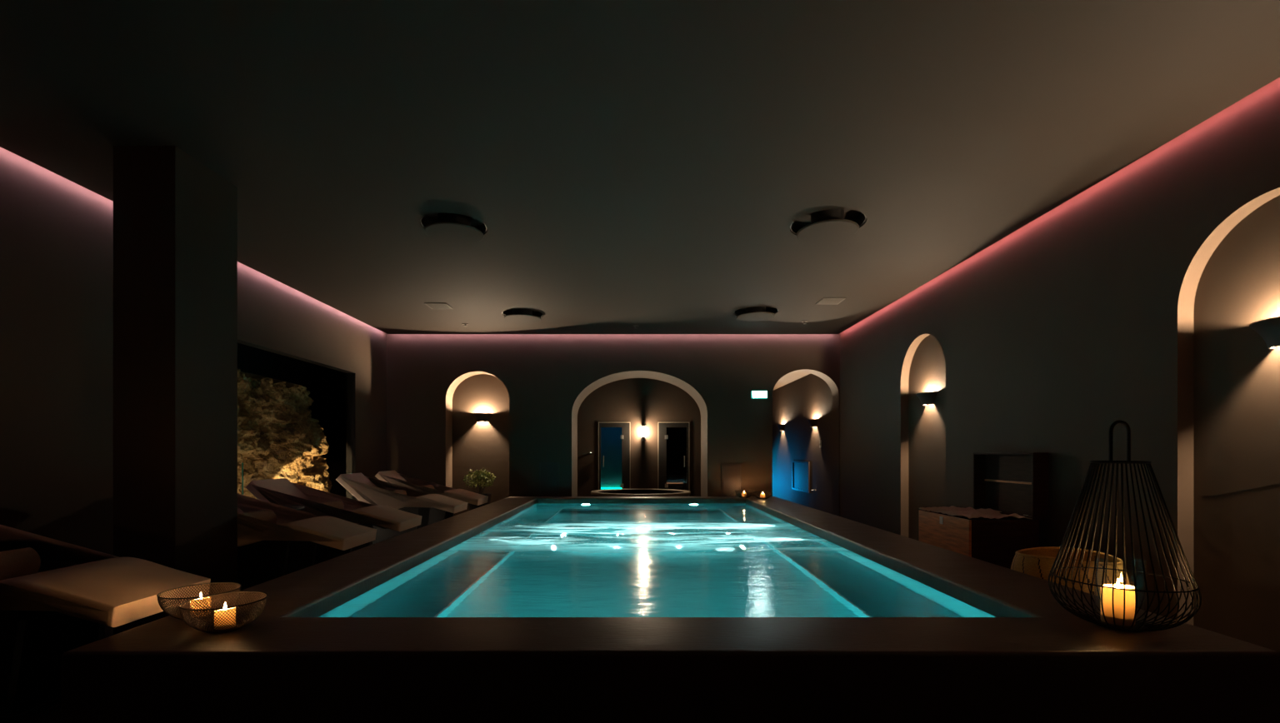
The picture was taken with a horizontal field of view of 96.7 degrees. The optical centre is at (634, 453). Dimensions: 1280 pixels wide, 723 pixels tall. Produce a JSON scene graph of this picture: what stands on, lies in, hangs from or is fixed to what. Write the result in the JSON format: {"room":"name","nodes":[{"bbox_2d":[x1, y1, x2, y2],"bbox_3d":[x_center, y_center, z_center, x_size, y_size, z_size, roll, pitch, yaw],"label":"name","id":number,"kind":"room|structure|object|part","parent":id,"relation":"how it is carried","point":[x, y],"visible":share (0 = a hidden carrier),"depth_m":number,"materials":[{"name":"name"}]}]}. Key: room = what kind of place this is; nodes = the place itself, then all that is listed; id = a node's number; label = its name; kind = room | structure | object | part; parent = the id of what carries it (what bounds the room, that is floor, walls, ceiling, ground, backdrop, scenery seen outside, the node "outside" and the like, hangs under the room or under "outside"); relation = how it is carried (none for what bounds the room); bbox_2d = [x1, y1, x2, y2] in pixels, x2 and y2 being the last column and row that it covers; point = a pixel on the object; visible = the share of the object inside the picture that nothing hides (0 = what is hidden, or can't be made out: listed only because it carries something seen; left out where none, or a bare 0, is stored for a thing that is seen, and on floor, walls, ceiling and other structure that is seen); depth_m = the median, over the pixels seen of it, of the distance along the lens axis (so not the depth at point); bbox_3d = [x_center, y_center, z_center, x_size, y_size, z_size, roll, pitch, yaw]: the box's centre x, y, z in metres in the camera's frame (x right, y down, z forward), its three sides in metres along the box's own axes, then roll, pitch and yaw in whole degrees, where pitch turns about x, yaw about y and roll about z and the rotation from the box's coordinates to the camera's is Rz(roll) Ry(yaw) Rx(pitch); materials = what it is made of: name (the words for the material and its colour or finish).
{"room":"spa","nodes":[
{"label":"spa","id":0,"kind":"room"},
{"bbox_2d":[113,145,237,632],"bbox_3d":[-3.695,-0.484,4.625,0.470,3.669,0.670,0,0,0],"label":"pillar","id":1,"kind":"structure","parent":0,"point":[175,218],"depth_m":4.29,"materials":[{"name":"brown paint"}]},
{"bbox_2d":[13,542,372,722],"bbox_3d":[-0.250,1.350,8.250,14.500,0.001,20.500,0,0,0],"label":"floor","id":2,"kind":"structure","parent":0,"point":[52,714],"depth_m":2.93,"materials":[{"name":"black"}]},
{"bbox_2d":[0,525,210,722],"bbox_3d":[-3.396,0.825,3.110,1.701,1.050,0.660,0,0,0],"label":"chaise longue","id":3,"kind":"object","parent":2,"relation":"on","point":[75,592],"visible":0.88,"depth_m":3.08,"materials":[{"name":"beige fabric"}]},
{"bbox_3d":[-3.472,1.035,2.880,0.779,0.570,0.040,0,0,0],"label":"leg","id":4,"kind":"part","parent":3,"relation":"part of","materials":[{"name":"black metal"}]},
{"bbox_2d":[0,547,40,580],"bbox_3d":[-3.540,0.636,3.100,0.172,0.177,0.420,0,0,0],"label":"rolled towel","id":5,"kind":"object","parent":3,"relation":"on","point":[23,562],"visible":0.95,"depth_m":3.21,"materials":[{"name":"beige fabric"}]},
{"bbox_3d":[-3.455,1.335,3.110,0.700,0.030,0.540,0,0,0],"label":"plate","id":6,"kind":"part","parent":3,"relation":"part of","materials":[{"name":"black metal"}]},
{"bbox_3d":[-3.472,1.035,3.340,0.779,0.570,0.040,0,0,0],"label":"leg","id":7,"kind":"part","parent":3,"relation":"part of","materials":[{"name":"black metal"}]},
{"bbox_2d":[0,525,210,627],"bbox_3d":[-3.396,0.580,3.110,1.701,0.560,0.660,0,0,0],"label":"cushion","id":8,"kind":"object","parent":3,"relation":"on","point":[71,580],"depth_m":2.99,"materials":[{"name":"beige fabric"}]},
{"bbox_2d":[237,369,332,499],"bbox_3d":[-5.884,-0.045,8.401,1.440,2.790,4.229,0,0,-3],"label":"rock outcrop","id":9,"kind":"object","parent":2,"relation":"on","point":[275,422],"visible":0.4,"depth_m":8.94,"materials":[{"name":"brown stone"}]},
{"bbox_2d":[280,505,304,509],"bbox_3d":[-3.720,0.954,5.920,0.840,0.792,0.840,0,0,0],"label":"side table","id":10,"kind":"object","parent":2,"relation":"on","point":[292,507],"visible":0.09,"depth_m":5.97,"materials":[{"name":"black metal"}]},
{"bbox_2d":[237,494,376,590],"bbox_3d":[-3.396,0.825,5.320,1.701,1.050,0.660,0,0,0],"label":"chaise longue","id":11,"kind":"object","parent":2,"relation":"on","point":[267,551],"visible":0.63,"depth_m":5.07,"materials":[{"name":"grey fabric"}]},
{"bbox_2d":[240,510,276,524],"bbox_3d":[-3.520,0.634,5.250,0.171,0.181,0.420,0,0,2],"label":"rolled towel","id":12,"kind":"object","parent":11,"relation":"on","point":[268,516],"visible":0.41,"depth_m":5.32,"materials":[{"name":"beige fabric"}]},
{"bbox_3d":[-3.472,1.035,5.090,0.779,0.570,0.040,0,0,0],"label":"leg","id":13,"kind":"part","parent":11,"relation":"part of","materials":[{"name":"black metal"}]},
{"bbox_3d":[-3.472,1.035,5.550,0.779,0.570,0.040,0,0,0],"label":"leg","id":14,"kind":"part","parent":11,"relation":"part of","materials":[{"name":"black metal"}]},
{"bbox_2d":[237,494,376,550],"bbox_3d":[-3.396,0.580,5.320,1.701,0.560,0.660,0,0,0],"label":"cushion","id":15,"kind":"object","parent":11,"relation":"on","point":[292,527],"depth_m":5.07,"materials":[{"name":"beige fabric"}]},
{"bbox_2d":[245,478,421,564],"bbox_3d":[-3.396,0.825,6.520,1.701,1.050,0.660,0,0,0],"label":"chaise longue","id":16,"kind":"object","parent":2,"relation":"on","point":[278,492],"visible":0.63,"depth_m":6.27,"materials":[{"name":"grey fabric"}]},
{"bbox_2d":[321,500,344,509],"bbox_3d":[-3.520,0.644,6.500,0.175,0.166,0.420,0,0,3],"label":"rolled towel","id":17,"kind":"object","parent":16,"relation":"on","point":[339,504],"visible":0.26,"depth_m":6.58,"materials":[{"name":"beige fabric"}]},
{"bbox_3d":[-3.472,1.035,6.290,0.779,0.570,0.040,0,0,0],"label":"leg","id":18,"kind":"part","parent":16,"relation":"part of","materials":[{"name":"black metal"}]},
{"bbox_2d":[245,478,421,531],"bbox_3d":[-3.396,0.580,6.520,1.701,0.560,0.660,0,0,0],"label":"cushion","id":19,"kind":"object","parent":16,"relation":"on","point":[278,492],"depth_m":6.27,"materials":[{"name":"beige fabric"}]},
{"bbox_3d":[-3.472,1.035,6.750,0.779,0.570,0.040,0,0,0],"label":"leg","id":20,"kind":"part","parent":16,"relation":"part of","materials":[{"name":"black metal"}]},
{"bbox_2d":[335,473,467,544],"bbox_3d":[-3.396,0.825,8.400,1.701,1.050,0.660,0,0,0],"label":"chaise longue","id":21,"kind":"object","parent":2,"relation":"on","point":[363,488],"visible":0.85,"depth_m":8.11,"materials":[{"name":"grey fabric"}]},
{"bbox_3d":[-3.472,1.035,8.170,0.779,0.570,0.040,0,0,0],"label":"leg","id":22,"kind":"part","parent":21,"relation":"part of","materials":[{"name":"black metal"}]},
{"bbox_2d":[393,490,406,494],"bbox_3d":[-3.520,0.638,8.380,0.174,0.176,0.420,0,0,1],"label":"rolled towel","id":23,"kind":"object","parent":21,"relation":"on","point":[402,492],"visible":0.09,"depth_m":8.46,"materials":[{"name":"beige fabric"}]},
{"bbox_2d":[335,473,467,513],"bbox_3d":[-3.396,0.580,8.400,1.701,0.560,0.660,0,0,0],"label":"cushion","id":24,"kind":"object","parent":21,"relation":"on","point":[363,488],"depth_m":8.07,"materials":[{"name":"beige fabric"}]},
{"bbox_3d":[-3.472,1.035,8.630,0.779,0.570,0.040,0,0,0],"label":"leg","id":25,"kind":"part","parent":21,"relation":"part of","materials":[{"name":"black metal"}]},
{"bbox_2d":[375,470,488,524],"bbox_3d":[-3.396,0.825,9.620,1.701,1.050,0.660,0,0,0],"label":"chaise longue","id":26,"kind":"object","parent":2,"relation":"on","point":[392,477],"visible":0.47,"depth_m":9.37,"materials":[{"name":"grey fabric"}]},
{"bbox_2d":[423,485,434,489],"bbox_3d":[-3.520,0.634,9.600,0.166,0.177,0.420,0,0,0],"label":"rolled towel","id":27,"kind":"object","parent":26,"relation":"on","point":[427,486],"visible":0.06,"depth_m":9.69,"materials":[{"name":"beige fabric"}]},
{"bbox_2d":[375,470,488,505],"bbox_3d":[-3.396,0.580,9.620,1.701,0.560,0.660,0,0,0],"label":"cushion","id":28,"kind":"object","parent":26,"relation":"on","point":[392,477],"depth_m":9.33,"materials":[{"name":"beige fabric"}]},
{"bbox_3d":[-3.472,1.035,9.390,0.779,0.570,0.040,0,0,0],"label":"leg","id":29,"kind":"part","parent":26,"relation":"part of","materials":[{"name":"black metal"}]},
{"bbox_3d":[-3.472,1.035,9.850,0.779,0.570,0.040,0,0,0],"label":"leg","id":30,"kind":"part","parent":26,"relation":"part of","materials":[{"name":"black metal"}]},
{"bbox_2d":[462,468,495,510],"bbox_3d":[-2.995,0.811,10.994,0.623,1.078,0.644,0,0,0],"label":"potted plant","id":31,"kind":"object","parent":2,"relation":"on","point":[480,482],"visible":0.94,"depth_m":10.92,"materials":[{"name":"green plant"}]},
{"bbox_3d":[-2.990,1.070,11.000,0.450,0.560,0.450,0,0,0],"label":"pot","id":32,"kind":"part","parent":31,"relation":"part of","materials":[{"name":"black ceramic"}]},
{"bbox_2d":[590,489,690,496],"bbox_3d":[0.140,1.083,12.160,2.132,0.535,1.822,0,0,0],"label":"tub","id":33,"kind":"object","parent":2,"relation":"on","point":[609,492],"visible":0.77,"depth_m":12.50,"materials":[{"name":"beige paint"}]},
{"bbox_2d":[60,496,1279,722],"bbox_3d":[0.163,1.100,6.815,5.225,0.500,8.770,0,0,0],"label":"pool deck","id":34,"kind":"object","parent":2,"relation":"on","point":[1036,661],"visible":0.97,"depth_m":2.43,"materials":[{"name":"brown stone"}]},
{"bbox_2d":[156,582,241,620],"bbox_3d":[-2.255,0.781,2.960,0.350,0.139,0.350,0,0,16],"label":"bowl","id":35,"kind":"object","parent":34,"relation":"on","point":[171,612],"visible":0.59,"depth_m":2.95,"materials":[{"name":"brown metal"}]},
{"bbox_2d":[190,593,210,617],"bbox_3d":[-2.255,0.785,2.960,0.086,0.120,0.086,0,0,0],"label":"pillar candle","id":36,"kind":"object","parent":35,"relation":"in","point":[201,593],"visible":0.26,"depth_m":2.93,"materials":[{"name":"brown wax"}]},
{"bbox_2d":[179,591,267,633],"bbox_3d":[-1.985,0.781,2.760,0.350,0.139,0.350,0,0,25],"label":"bowl","id":37,"kind":"object","parent":34,"relation":"on","point":[205,627],"visible":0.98,"depth_m":2.72,"materials":[{"name":"black metal"}]},
{"bbox_3d":[-1.985,0.847,2.760,0.171,0.007,0.171,0,0,16],"label":"plate","id":38,"kind":"part","parent":37,"relation":"part of","materials":[{"name":"black metal"}]},
{"bbox_2d":[214,603,235,629],"bbox_3d":[-1.985,0.785,2.760,0.086,0.120,0.086,0,0,0],"label":"pillar candle","id":39,"kind":"object","parent":37,"relation":"in","point":[225,606],"visible":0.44,"depth_m":2.73,"materials":[{"name":"brown wax"}]},
{"bbox_2d":[318,506,995,617],"bbox_3d":[0.135,1.226,6.857,3.950,0.542,7.785,0,0,0],"label":"basin","id":40,"kind":"object","parent":34,"relation":"in","point":[752,507],"visible":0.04,"depth_m":4.44,"materials":[{"name":"teal liquid"}]},
{"bbox_2d":[319,504,994,617],"bbox_3d":[0.135,0.957,6.857,3.950,0.001,7.785,0,0,0],"label":"pool water","id":41,"kind":"object","parent":40,"relation":"in","point":[543,560],"visible":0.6,"depth_m":4.46,"materials":[{"name":"teal liquid"}]},
{"bbox_2d":[735,490,753,498],"bbox_3d":[2.100,0.781,10.860,0.350,0.139,0.350,0,0,-26],"label":"bowl","id":42,"kind":"object","parent":34,"relation":"on","point":[737,492],"visible":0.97,"depth_m":10.77,"materials":[{"name":"black"}]},
{"bbox_2d":[753,490,772,499],"bbox_3d":[2.400,0.781,10.620,0.350,0.139,0.350,0,0,3],"label":"bowl","id":43,"kind":"object","parent":34,"relation":"on","point":[759,492],"visible":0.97,"depth_m":10.51,"materials":[{"name":"black"}]},
{"bbox_2d":[1048,420,1201,632],"bbox_3d":[2.390,0.345,2.800,0.572,1.010,0.572,0,0,-12],"label":"wire lantern","id":44,"kind":"object","parent":34,"relation":"on","point":[1094,466],"visible":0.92,"depth_m":2.74,"materials":[{"name":"black metal"}]},
{"bbox_3d":[2.390,-0.059,2.800,0.126,0.207,0.016,0,0,-12],"label":"handle","id":45,"kind":"part","parent":44,"relation":"part of","materials":[{"name":"black metal"}]},
{"bbox_3d":[2.390,0.844,2.800,0.220,0.012,0.220,0,0,-12],"label":"plate","id":46,"kind":"part","parent":44,"relation":"part of","materials":[{"name":"black metal"}]},
{"bbox_2d":[1095,556,1146,628],"bbox_3d":[2.390,0.678,2.800,0.196,0.318,0.196,0,0,0],"label":"glass cylinder","id":47,"kind":"object","parent":44,"relation":"in","point":[1095,557],"visible":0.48,"depth_m":2.73,"materials":[{"name":"clear glass"}]},
{"bbox_2d":[1100,578,1134,626],"bbox_3d":[2.380,0.725,2.800,0.130,0.215,0.130,0,0,0],"label":"pillar candle","id":48,"kind":"object","parent":47,"relation":"in","point":[1107,592],"visible":0.77,"depth_m":2.75,"materials":[{"name":"yellow wax"}]},
{"bbox_2d":[919,452,1049,569],"bbox_3d":[3.634,0.672,6.010,0.783,1.355,0.980,0,0,0],"label":"cabinet","id":49,"kind":"object","parent":2,"relation":"on","point":[1008,483],"visible":0.55,"depth_m":5.77,"materials":[{"name":"red wood"}]},
{"bbox_2d":[919,505,1030,519],"bbox_3d":[3.575,0.613,6.010,0.650,0.053,0.980,0,0,0],"label":"folded blanket","id":50,"kind":"object","parent":49,"relation":"on","point":[969,512],"visible":1,"depth_m":5.94,"materials":[{"name":"beige fabric"}]},
{"bbox_3d":[3.947,0.320,6.010,0.155,0.650,0.980,0,0,0],"label":"lid","id":51,"kind":"part","parent":49,"relation":"part of","materials":[{"name":"brown wood"}]},
{"bbox_2d":[1010,546,1129,597],"bbox_3d":[3.270,1.051,4.300,0.734,0.598,0.734,0,0,38],"label":"straw basket","id":52,"kind":"object","parent":2,"relation":"on","point":[1038,562],"visible":0.29,"depth_m":4.13,"materials":[{"name":"brown wicker"}]},
{"bbox_2d":[0,146,386,555],"bbox_3d":[-4.870,-0.675,4.600,0.001,4.050,13.200,0,0,0],"label":"wall","id":53,"kind":"structure","parent":0,"point":[57,233],"depth_m":4.92,"materials":[{"name":"beige paint"}]},
{"bbox_2d":[237,339,355,499],"bbox_3d":[-5.885,-0.350,8.350,2.030,3.400,7.100,0,0,0],"label":"wall","id":54,"kind":"structure","parent":0,"point":[332,390],"depth_m":11.90,"materials":[{"name":"black"}]},
{"bbox_2d":[600,427,621,489],"bbox_3d":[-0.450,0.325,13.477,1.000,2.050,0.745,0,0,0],"label":"glass door","id":55,"kind":"structure","parent":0,"point":[611,442],"depth_m":13.85,"materials":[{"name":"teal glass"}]},
{"bbox_2d":[600,487,621,489],"bbox_3d":[-0.500,0.855,13.818,0.600,0.030,0.035,0,0,0],"label":"light strip","id":56,"kind":"object","parent":55,"relation":"attached to","point":[601,487],"visible":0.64,"depth_m":13.81,"materials":[{"name":"teal"}]},
{"bbox_2d":[386,333,839,516],"bbox_3d":[-0.410,-0.675,11.750,8.920,4.050,1.100,0,0,0],"label":"wall","id":57,"kind":"structure","parent":0,"point":[534,387],"depth_m":11.20,"materials":[{"name":"beige paint"}]},
{"bbox_2d":[472,413,492,421],"bbox_3d":[-3.085,-0.724,11.514,0.406,0.172,0.173,0,0,0],"label":"wall sconce","id":58,"kind":"object","parent":57,"relation":"attached to","point":[479,417],"visible":1,"depth_m":11.50,"materials":[{"name":"grey metal"}]},
{"bbox_2d":[721,464,741,495],"bbox_3d":[1.917,0.525,11.189,0.395,0.630,0.018,0,0,0],"label":"hatch","id":59,"kind":"object","parent":57,"relation":"attached to","point":[731,473],"visible":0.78,"depth_m":11.19,"materials":[{"name":"brown paint"}]},
{"bbox_2d":[751,390,767,399],"bbox_3d":[2.460,-1.150,11.172,0.316,0.156,0.054,0,0,0],"label":"exit sign","id":60,"kind":"object","parent":57,"relation":"attached to","point":[755,394],"visible":1,"depth_m":11.15,"materials":[{"name":"grey plastic"}]},
{"bbox_3d":[2.460,-1.150,11.148,0.266,0.116,0.004,0,0,0],"label":"panel","id":61,"kind":"part","parent":60,"relation":"part of","materials":[{"name":"white plastic"}]},
{"bbox_2d":[577,378,700,496],"bbox_3d":[0.125,-0.250,12.700,3.450,3.200,0.800,0,0,0],"label":"wall","id":62,"kind":"structure","parent":0,"point":[638,402],"depth_m":13.10,"materials":[{"name":"beige paint"}]},
{"bbox_2d":[598,422,630,489],"bbox_3d":[-0.455,0.317,13.080,0.740,2.066,0.061,0,0,0],"label":"door","id":63,"kind":"structure","parent":62,"relation":"in","point":[625,437],"depth_m":13.09,"materials":[{"name":"black"}]},
{"bbox_2d":[640,425,645,440],"bbox_3d":[0.213,-0.470,13.015,0.140,0.360,0.168,0,0,0],"label":"wall lamp","id":64,"kind":"object","parent":62,"relation":"attached to","point":[642,427],"visible":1,"depth_m":13.08,"materials":[{"name":"silver metal"}]},
{"bbox_2d":[657,422,689,490],"bbox_3d":[0.909,0.317,13.080,0.728,2.066,0.061,0,0,0],"label":"door","id":65,"kind":"structure","parent":62,"relation":"in","point":[672,437],"depth_m":13.10,"materials":[{"name":"black glass"}]},
{"bbox_2d":[0,0,1279,334],"bbox_3d":[-0.410,-2.380,4.550,8.780,0.120,13.100,0,0,0],"label":"ceiling","id":66,"kind":"structure","parent":0,"point":[651,165],"depth_m":4.07,"materials":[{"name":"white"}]},
{"bbox_2d":[424,303,453,309],"bbox_3d":[-3.070,-2.314,8.950,0.340,0.012,0.340,0,0,0],"label":"ceiling vent","id":67,"kind":"object","parent":66,"relation":"in","point":[432,306],"visible":1,"depth_m":8.94,"materials":[{"name":"grey metal"}]},
{"bbox_2d":[426,304,449,308],"bbox_3d":[-3.070,-2.314,8.951,0.300,0.008,0.272,0,0,0],"label":"grille","id":68,"kind":"object","parent":67,"relation":"attached to","point":[432,306],"depth_m":8.94,"materials":[{"name":"grey metal"}]},
{"bbox_2d":[420,213,487,244],"bbox_3d":[-1.840,-2.336,5.820,0.654,0.203,0.654,0,0,0],"label":"ceiling speaker","id":69,"kind":"object","parent":66,"relation":"attached to","point":[452,228],"visible":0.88,"depth_m":5.76,"materials":[{"name":"black paint"}]},
{"bbox_3d":[-1.840,-2.348,5.820,0.320,0.180,0.320,0,0,0],"label":"stem","id":70,"kind":"part","parent":69,"relation":"part of","materials":[{"name":"black metal"}]},
{"bbox_2d":[502,309,543,323],"bbox_3d":[-1.860,-2.336,9.500,0.674,0.203,0.674,0,0,0],"label":"ceiling speaker","id":71,"kind":"object","parent":66,"relation":"attached to","point":[517,316],"visible":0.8,"depth_m":9.45,"materials":[{"name":"black paint"}]},
{"bbox_3d":[-1.860,-2.348,9.500,0.320,0.180,0.320,0,0,0],"label":"stem","id":72,"kind":"part","parent":71,"relation":"part of","materials":[{"name":"black metal"}]},
{"bbox_2d":[734,306,778,321],"bbox_3d":[2.000,-2.336,9.350,0.714,0.203,0.714,0,0,0],"label":"ceiling light","id":73,"kind":"object","parent":66,"relation":"attached to","point":[752,313],"visible":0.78,"depth_m":9.31,"materials":[{"name":"black paint"}]},
{"bbox_3d":[2.000,-2.348,9.350,0.320,0.180,0.320,0,0,0],"label":"stem","id":74,"kind":"part","parent":73,"relation":"part of","materials":[{"name":"black metal"}]},
{"bbox_2d":[790,209,866,243],"bbox_3d":[1.960,-2.336,5.770,0.734,0.203,0.734,0,0,0],"label":"ceiling speaker","id":75,"kind":"object","parent":66,"relation":"attached to","point":[826,226],"visible":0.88,"depth_m":5.70,"materials":[{"name":"black paint"}]},
{"bbox_3d":[1.960,-2.348,5.770,0.320,0.180,0.320,0,0,0],"label":"stem","id":76,"kind":"part","parent":75,"relation":"part of","materials":[{"name":"black metal"}]},
{"bbox_2d":[815,297,845,304],"bbox_3d":[2.990,-2.314,8.660,0.340,0.012,0.340,0,0,0],"label":"ceiling vent","id":77,"kind":"object","parent":66,"relation":"in","point":[825,301],"visible":1,"depth_m":8.65,"materials":[{"name":"grey metal"}]},
{"bbox_2d":[818,299,842,304],"bbox_3d":[2.990,-2.314,8.661,0.300,0.008,0.272,0,0,0],"label":"grille","id":78,"kind":"object","parent":77,"relation":"attached to","point":[822,301],"depth_m":8.65,"materials":[{"name":"grey metal"}]},
{"bbox_2d":[773,372,810,389],"bbox_3d":[2.735,-1.830,14.605,2.670,0.001,6.790,0,0,0],"label":"ceiling","id":79,"kind":"structure","parent":0,"point":[790,377],"depth_m":13.96,"materials":[{"name":"beige paint"}]},
{"bbox_2d":[772,374,832,514],"bbox_3d":[4.055,-0.250,14.785,0.001,3.200,6.430,0,0,0],"label":"wall","id":80,"kind":"structure","parent":0,"point":[809,397],"depth_m":13.54,"materials":[{"name":"beige paint"}]},
{"bbox_2d":[776,424,784,430],"bbox_3d":[3.969,-0.694,15.500,0.172,0.172,0.406,0,0,0],"label":"wall sconce","id":81,"kind":"object","parent":80,"relation":"attached to","point":[781,427],"visible":1,"depth_m":15.38,"materials":[{"name":"grey metal"}]},
{"bbox_2d":[791,460,809,493],"bbox_3d":[4.035,0.560,13.800,0.034,0.720,1.360,0,0,0],"label":"access panel","id":82,"kind":"object","parent":80,"relation":"attached to","point":[800,470],"visible":1,"depth_m":13.76,"materials":[{"name":"blue paint"}]},
{"bbox_3d":[4.046,0.560,13.800,0.011,0.640,1.240,0,0,0],"label":"panel","id":83,"kind":"part","parent":82,"relation":"part of","materials":[{"name":"blue paint"}]},
{"bbox_2d":[807,419,818,427],"bbox_3d":[3.969,-0.674,12.750,0.172,0.172,0.406,0,0,0],"label":"wall sconce","id":84,"kind":"object","parent":80,"relation":"attached to","point":[812,422],"visible":1,"depth_m":12.64,"materials":[{"name":"grey metal"}]},
{"bbox_2d":[840,77,1279,652],"bbox_3d":[4.110,-0.675,4.600,0.120,4.050,13.200,0,0,0],"label":"wall","id":85,"kind":"structure","parent":0,"point":[1134,300],"depth_m":4.67,"materials":[{"name":"beige paint"}]},
{"bbox_2d":[915,391,937,405],"bbox_3d":[4.084,-0.764,8.020,0.172,0.172,0.406,0,0,0],"label":"wall sconce","id":86,"kind":"object","parent":85,"relation":"attached to","point":[927,397],"visible":1,"depth_m":7.92,"materials":[{"name":"grey metal"}]},
{"bbox_2d":[1249,316,1279,349],"bbox_3d":[4.084,-0.764,3.600,0.172,0.172,0.406,0,0,0],"label":"wall sconce","id":87,"kind":"object","parent":85,"relation":"attached to","point":[1268,329],"visible":1,"depth_m":3.62,"materials":[{"name":"grey metal"}]}
]}

